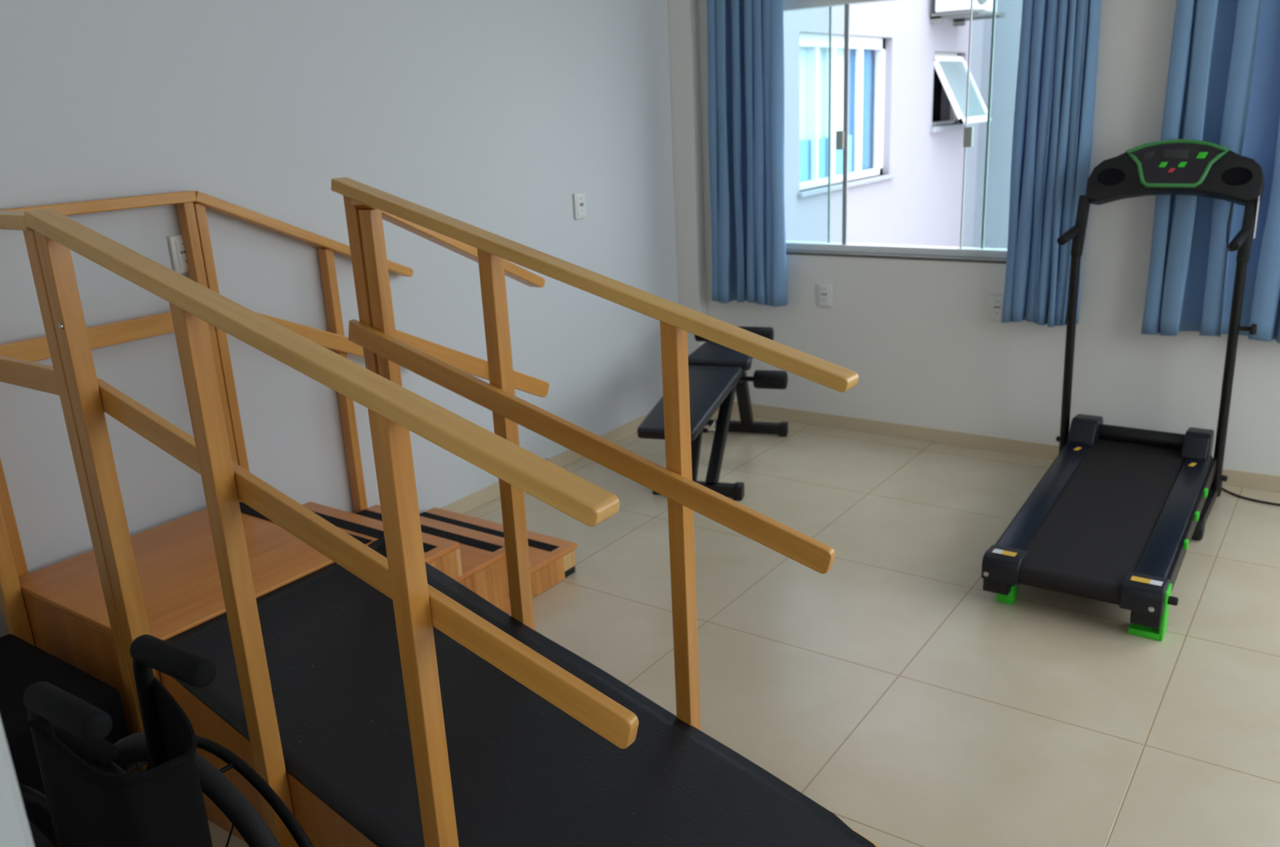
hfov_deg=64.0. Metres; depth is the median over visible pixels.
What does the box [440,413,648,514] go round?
baseboard
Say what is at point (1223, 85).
curtain
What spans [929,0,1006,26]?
air conditioner
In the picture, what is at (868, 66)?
curtain
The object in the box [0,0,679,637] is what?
wall
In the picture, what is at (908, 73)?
building
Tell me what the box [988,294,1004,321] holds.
wall socket
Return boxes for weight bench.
[636,326,788,501]
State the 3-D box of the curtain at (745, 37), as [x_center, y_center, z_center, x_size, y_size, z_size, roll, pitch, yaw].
[0.484,-1.325,4.610,0.386,1.584,0.096,9,21,34]
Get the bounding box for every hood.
[1067,413,1102,447]
[1180,426,1213,462]
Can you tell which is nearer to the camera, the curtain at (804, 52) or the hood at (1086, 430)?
the hood at (1086, 430)
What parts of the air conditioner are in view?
casing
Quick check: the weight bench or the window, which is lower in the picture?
the weight bench
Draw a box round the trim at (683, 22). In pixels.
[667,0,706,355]
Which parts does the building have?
frosted pane, sash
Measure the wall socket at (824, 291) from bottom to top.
0.110 m
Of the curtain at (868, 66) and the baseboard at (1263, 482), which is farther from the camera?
the curtain at (868, 66)
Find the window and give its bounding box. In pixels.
[782,0,1007,263]
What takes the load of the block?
on the floor
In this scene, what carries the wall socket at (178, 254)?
attached to the wall at (491, 116)
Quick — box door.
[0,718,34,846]
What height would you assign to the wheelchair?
0.890 m
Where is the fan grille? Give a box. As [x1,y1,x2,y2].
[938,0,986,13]
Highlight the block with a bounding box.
[0,634,128,795]
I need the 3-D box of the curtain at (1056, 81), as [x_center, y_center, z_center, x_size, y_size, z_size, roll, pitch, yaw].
[1.554,-1.148,3.854,0.288,1.579,0.064,9,21,34]
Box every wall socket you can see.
[168,234,188,274]
[817,283,832,307]
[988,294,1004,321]
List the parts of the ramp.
post, handrail, post, rail, panel, post, post, handrail, rail, post, post, post, handrail, handrail, rail, post, post, rail, post, post, handrail, rail, post, post, rail, handrail, post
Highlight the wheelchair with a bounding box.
[17,634,313,846]
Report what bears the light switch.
attached to the wall at (491, 116)
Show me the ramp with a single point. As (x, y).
(374, 670)
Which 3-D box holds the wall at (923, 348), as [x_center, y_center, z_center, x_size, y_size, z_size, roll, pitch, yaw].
[2.130,-1.116,3.642,4.639,2.750,0.150,9,21,34]
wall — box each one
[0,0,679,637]
[697,0,1279,475]
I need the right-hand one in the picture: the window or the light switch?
the window
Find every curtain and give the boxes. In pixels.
[706,0,787,306]
[799,46,849,140]
[848,48,873,172]
[1001,0,1101,327]
[1141,0,1279,343]
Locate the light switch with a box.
[573,191,586,219]
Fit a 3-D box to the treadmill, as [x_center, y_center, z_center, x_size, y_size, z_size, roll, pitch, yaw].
[1.962,-0.162,3.063,1.551,1.295,1.428,9,21,34]
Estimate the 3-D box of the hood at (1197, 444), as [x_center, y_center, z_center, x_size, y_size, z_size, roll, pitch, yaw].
[2.022,0.082,3.715,0.082,0.114,0.160,9,21,34]
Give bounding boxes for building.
[783,0,1022,248]
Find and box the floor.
[127,410,1279,846]
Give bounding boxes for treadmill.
[981,138,1279,641]
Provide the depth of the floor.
2.84 m
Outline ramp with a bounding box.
[0,177,881,846]
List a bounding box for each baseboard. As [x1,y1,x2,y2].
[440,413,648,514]
[716,400,1279,493]

